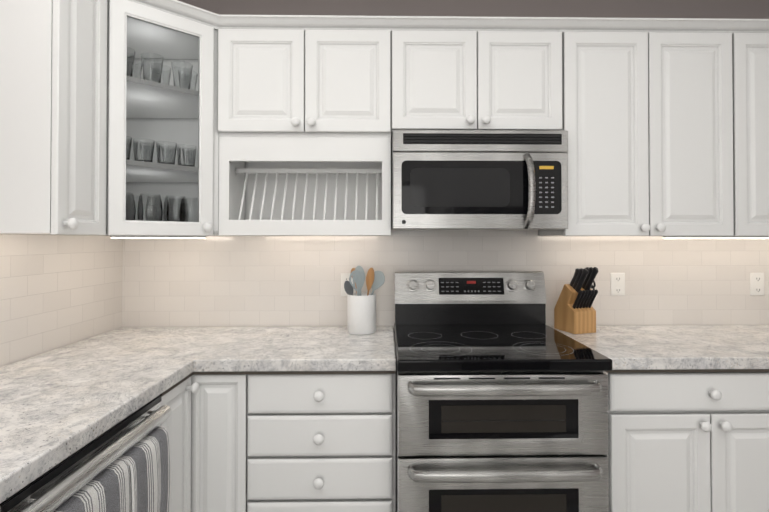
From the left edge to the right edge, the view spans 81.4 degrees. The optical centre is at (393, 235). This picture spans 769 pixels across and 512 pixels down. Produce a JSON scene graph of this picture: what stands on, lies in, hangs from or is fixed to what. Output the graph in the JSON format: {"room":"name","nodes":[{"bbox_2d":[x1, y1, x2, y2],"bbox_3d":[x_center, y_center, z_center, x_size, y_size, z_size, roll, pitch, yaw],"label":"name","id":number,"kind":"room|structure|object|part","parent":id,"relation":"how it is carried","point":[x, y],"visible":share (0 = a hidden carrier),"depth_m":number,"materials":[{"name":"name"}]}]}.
{"room":"kitchen","nodes":[
{"label":"kitchen","id":0,"kind":"room"},
{"bbox_2d":[178,0,768,224],"bbox_3d":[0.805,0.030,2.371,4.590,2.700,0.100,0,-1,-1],"label":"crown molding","id":1,"kind":"structure","parent":0,"point":[736,9],"depth_m":2.33,"materials":[{"name":"wood"}]},
{"bbox_2d":[0,0,107,234],"bbox_3d":[-1.224,-0.484,1.559,0.303,0.956,0.275,0,-1,-1],"label":"upper cabinet","id":2,"kind":"object","parent":1,"relation":"attached to","point":[54,53],"depth_m":1.43,"materials":[{"name":"white wood"}]},
{"bbox_2d":[108,0,187,238],"bbox_3d":[-0.932,-0.479,1.817,0.302,0.960,0.271,0,-1,-1],"label":"upper cabinet","id":3,"kind":"object","parent":1,"relation":"attached to","point":[137,108],"depth_m":1.84,"materials":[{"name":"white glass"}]},
{"bbox_2d":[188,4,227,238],"bbox_3d":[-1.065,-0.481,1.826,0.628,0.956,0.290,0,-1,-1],"label":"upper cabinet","id":4,"kind":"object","parent":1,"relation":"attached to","point":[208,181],"depth_m":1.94,"materials":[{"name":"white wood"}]},
{"bbox_2d":[126,47,197,221],"bbox_3d":[-1.017,-0.384,1.925,0.305,0.727,0.359,0,-1,-1],"label":"glassware","id":5,"kind":"object","parent":4,"relation":"in","point":[159,71],"depth_m":1.88,"materials":[{"name":"clear glass"}]},
{"bbox_3d":[-0.790,-0.034,1.898,0.041,0.039,0.042,0,-1,-1],"label":"corner cab knob","id":6,"kind":"part","parent":4,"relation":"part of","materials":[{"name":"white ceramic"}]},
{"bbox_3d":[0.455,-0.935,1.706,3.664,0.050,0.589,0,-1,-1],"label":"cab crown","id":7,"kind":"part","parent":4,"relation":"part of","materials":[{"name":"white wood"}]},
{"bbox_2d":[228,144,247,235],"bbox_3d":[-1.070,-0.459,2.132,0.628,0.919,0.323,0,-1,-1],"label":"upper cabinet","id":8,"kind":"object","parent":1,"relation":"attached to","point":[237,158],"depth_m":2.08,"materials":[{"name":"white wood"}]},
{"bbox_3d":[-0.393,-0.217,2.069,0.761,0.437,0.180,0,-1,-1],"label":"plate rack frame","id":9,"kind":"part","parent":8,"relation":"part of","materials":[{"name":"white wood"}]},
{"bbox_2d":[224,15,319,155],"bbox_3d":[-0.584,-0.695,2.132,0.380,0.521,0.344,0,-1,-1],"label":"upper cabinet","id":10,"kind":"object","parent":1,"relation":"attached to","point":[286,125],"depth_m":1.96,"materials":[{"name":"white wood"}]},
{"bbox_2d":[308,15,395,155],"bbox_3d":[-0.204,-0.695,2.138,0.381,0.521,0.344,0,-1,-1],"label":"upper cabinet","id":11,"kind":"object","parent":1,"relation":"attached to","point":[352,59],"depth_m":1.97,"materials":[{"name":"white wood"}]},
{"bbox_2d":[396,16,479,129],"bbox_3d":[0.177,-0.695,2.144,0.381,0.521,0.344,0,-1,-1],"label":"upper cabinet","id":12,"kind":"object","parent":1,"relation":"attached to","point":[438,57],"depth_m":1.97,"materials":[{"name":"white wood"}]},
{"bbox_2d":[122,225,768,327],"bbox_3d":[0.806,0.214,2.315,4.390,0.530,0.008,0,-1,-1],"label":"backsplash","id":13,"kind":"structure","parent":1,"relation":"attached to","point":[238,281],"depth_m":2.30,"materials":[{"name":"tile"}]},
{"bbox_2d":[341,273,354,295],"bbox_3d":[-0.234,0.253,2.289,0.074,0.118,0.008,0,-1,-1],"label":"electrical outlet","id":14,"kind":"object","parent":13,"relation":"attached to","point":[345,277],"visible":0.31,"depth_m":2.29,"materials":[{"name":"white plastic"}]},
{"bbox_2d":[610,273,624,295],"bbox_3d":[1.160,0.253,2.312,0.074,0.118,0.008,0,-1,-1],"label":"electrical outlet","id":15,"kind":"object","parent":13,"relation":"attached to","point":[617,284],"visible":1,"depth_m":2.31,"materials":[{"name":"white plastic"}]},
{"bbox_2d":[750,273,764,294],"bbox_3d":[1.892,0.253,2.323,0.074,0.118,0.008,0,-1,-1],"label":"electrical outlet","id":16,"kind":"object","parent":13,"relation":"attached to","point":[756,283],"visible":1,"depth_m":2.32,"materials":[{"name":"white plastic"}]},
{"bbox_2d":[480,17,567,130],"bbox_3d":[0.559,-0.695,2.150,0.383,0.521,0.344,0,-1,-1],"label":"upper cabinet","id":17,"kind":"object","parent":1,"relation":"attached to","point":[524,60],"depth_m":1.98,"materials":[{"name":"white wood"}]},
{"bbox_2d":[392,130,567,229],"bbox_3d":[0.372,-0.238,2.091,0.758,0.426,0.430,0,-1,-1],"label":"microwave","id":18,"kind":"object","parent":17,"relation":"attached to","point":[479,179],"visible":1,"depth_m":1.92,"materials":[{"name":"silver metal"}]},
{"bbox_3d":[0.317,-0.190,1.903,0.564,0.327,0.057,0,-1,-1],"label":"handle","id":19,"kind":"part","parent":18,"relation":"part of","materials":[{"name":"silver metal"}]},
{"bbox_2d":[538,17,655,235],"bbox_3d":[0.943,-0.478,2.154,0.380,0.956,0.344,0,-1,-1],"label":"upper cabinet","id":20,"kind":"object","parent":1,"relation":"attached to","point":[611,152],"depth_m":1.98,"materials":[{"name":"white wood"}]},
{"bbox_2d":[652,18,739,238],"bbox_3d":[1.324,-0.478,2.160,0.382,0.956,0.344,0,-1,-1],"label":"upper cabinet","id":21,"kind":"object","parent":1,"relation":"attached to","point":[698,59],"depth_m":1.99,"materials":[{"name":"white wood"}]},
{"bbox_2d":[740,19,768,238],"bbox_3d":[1.705,-0.477,2.166,0.382,0.956,0.344,0,-1,-1],"label":"upper cabinet","id":22,"kind":"object","parent":1,"relation":"attached to","point":[754,33],"depth_m":1.99,"materials":[{"name":"white wood"}]},
{"bbox_3d":[0.842,1.406,0.057,4.590,0.100,4.700,0,-1,-1],"label":"floor","id":23,"kind":"structure","parent":0,"visible":0},
{"bbox_2d":[0,395,171,511],"bbox_3d":[-1.003,0.934,1.098,0.710,0.864,0.630,0,-1,-1],"label":"dishwasher","id":24,"kind":"object","parent":23,"relation":"on","point":[124,465],"visible":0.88,"depth_m":1.09,"materials":[{"name":"silver metal"}]},
{"bbox_2d":[53,459,131,511],"bbox_3d":[-0.691,0.822,1.000,0.075,0.553,0.253,0,-1,-1],"label":"towel","id":25,"kind":"object","parent":24,"relation":"hanging from","point":[108,489],"depth_m":1.03,"materials":[{"name":"grey fabric"}]},
{"bbox_2d":[118,426,170,511],"bbox_3d":[-0.690,0.804,1.217,0.081,0.513,0.196,0,-1,-1],"label":"towel","id":26,"kind":"object","parent":24,"relation":"hanging from","point":[146,462],"depth_m":1.21,"materials":[{"name":"grey fabric"}]},
{"bbox_2d":[160,375,195,511],"bbox_3d":[-1.060,0.938,1.543,0.630,0.866,0.255,0,-1,-1],"label":"base cabinet","id":27,"kind":"object","parent":23,"relation":"on","point":[180,426],"depth_m":1.60,"materials":[{"name":"white wood"}]},
{"bbox_2d":[0,327,247,503],"bbox_3d":[-1.029,0.480,1.032,0.660,0.056,2.490,0,-1,-1],"label":"countertop","id":28,"kind":"structure","parent":27,"relation":"on","point":[59,405],"depth_m":1.35,"materials":[{"name":"white stone"}]},
{"bbox_2d":[204,326,395,374],"bbox_3d":[-0.355,0.490,1.967,0.718,0.056,0.643,0,-1,-1],"label":"countertop","id":29,"kind":"structure","parent":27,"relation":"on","point":[272,349],"depth_m":1.75,"materials":[{"name":"white stone"}]},
{"bbox_2d":[344,266,384,334],"bbox_3d":[-0.139,0.304,2.137,0.193,0.316,0.138,0,-1,-1],"label":"utensil crock","id":30,"kind":"object","parent":29,"relation":"on","point":[361,313],"visible":1,"depth_m":2.09,"materials":[{"name":"white ceramic"}]},
{"bbox_2d":[196,374,247,511],"bbox_3d":[-0.659,0.942,1.971,0.213,0.866,0.630,0,-1,-1],"label":"base cabinet","id":31,"kind":"object","parent":23,"relation":"on","point":[221,400],"depth_m":1.66,"materials":[{"name":"white wood"}]},
{"bbox_2d":[248,374,395,511],"bbox_3d":[-0.275,0.942,1.977,0.556,0.866,0.630,0,-1,-1],"label":"base cabinet","id":32,"kind":"object","parent":23,"relation":"on","point":[317,442],"depth_m":1.67,"materials":[{"name":"white wood"}]},
{"bbox_2d":[394,271,611,511],"bbox_3d":[0.387,0.777,1.901,0.759,1.196,0.752,0,-1,-1],"label":"range","id":33,"kind":"object","parent":23,"relation":"on","point":[501,396],"visible":1,"depth_m":1.59,"materials":[{"name":"silver metal"}]},
{"bbox_3d":[0.392,0.639,1.577,0.754,0.290,0.103,0,-1,-1],"label":"door","id":34,"kind":"part","parent":33,"relation":"part of","materials":[{"name":"silver metal"}]},
{"bbox_3d":[0.392,1.020,1.573,0.754,0.462,0.103,0,-1,-1],"label":"door","id":35,"kind":"part","parent":33,"relation":"part of","materials":[{"name":"silver metal"}]},
{"bbox_2d":[394,323,611,371],"bbox_3d":[0.386,0.461,1.922,0.759,0.042,0.715,0,-1,-1],"label":"cooktop","id":36,"kind":"object","parent":33,"relation":"in","point":[419,347],"depth_m":1.71,"materials":[{"name":"black glass"}]},
{"bbox_2d":[607,372,768,511],"bbox_3d":[1.175,0.943,2.000,0.808,0.866,0.630,0,-1,-1],"label":"base cabinet","id":37,"kind":"object","parent":23,"relation":"on","point":[688,441],"depth_m":1.69,"materials":[{"name":"white wood"}]},
{"bbox_2d":[550,325,768,372],"bbox_3d":[1.588,0.490,2.000,1.636,0.056,0.638,0,-1,-1],"label":"countertop","id":38,"kind":"structure","parent":37,"relation":"on","point":[630,348],"depth_m":1.83,"materials":[{"name":"white stone"}]},
{"bbox_2d":[554,267,598,333],"bbox_3d":[0.889,0.305,2.152,0.125,0.315,0.200,0,-1,-18],"label":"knife block","id":39,"kind":"object","parent":38,"relation":"on","point":[574,311],"visible":1,"depth_m":2.11,"materials":[{"name":"brown wood"}]},
{"bbox_3d":[-1.403,0.006,0.035,0.100,2.700,4.500,0,-1,-1],"label":"wall","id":40,"kind":"structure","parent":0,"visible":0},
{"bbox_2d":[0,234,122,366],"bbox_3d":[-1.364,0.227,0.980,0.008,0.476,2.592,0,-1,-1],"label":"backsplash","id":41,"kind":"structure","parent":40,"relation":"attached to","point":[57,291],"depth_m":1.82,"materials":[{"name":"tile"}]}
]}

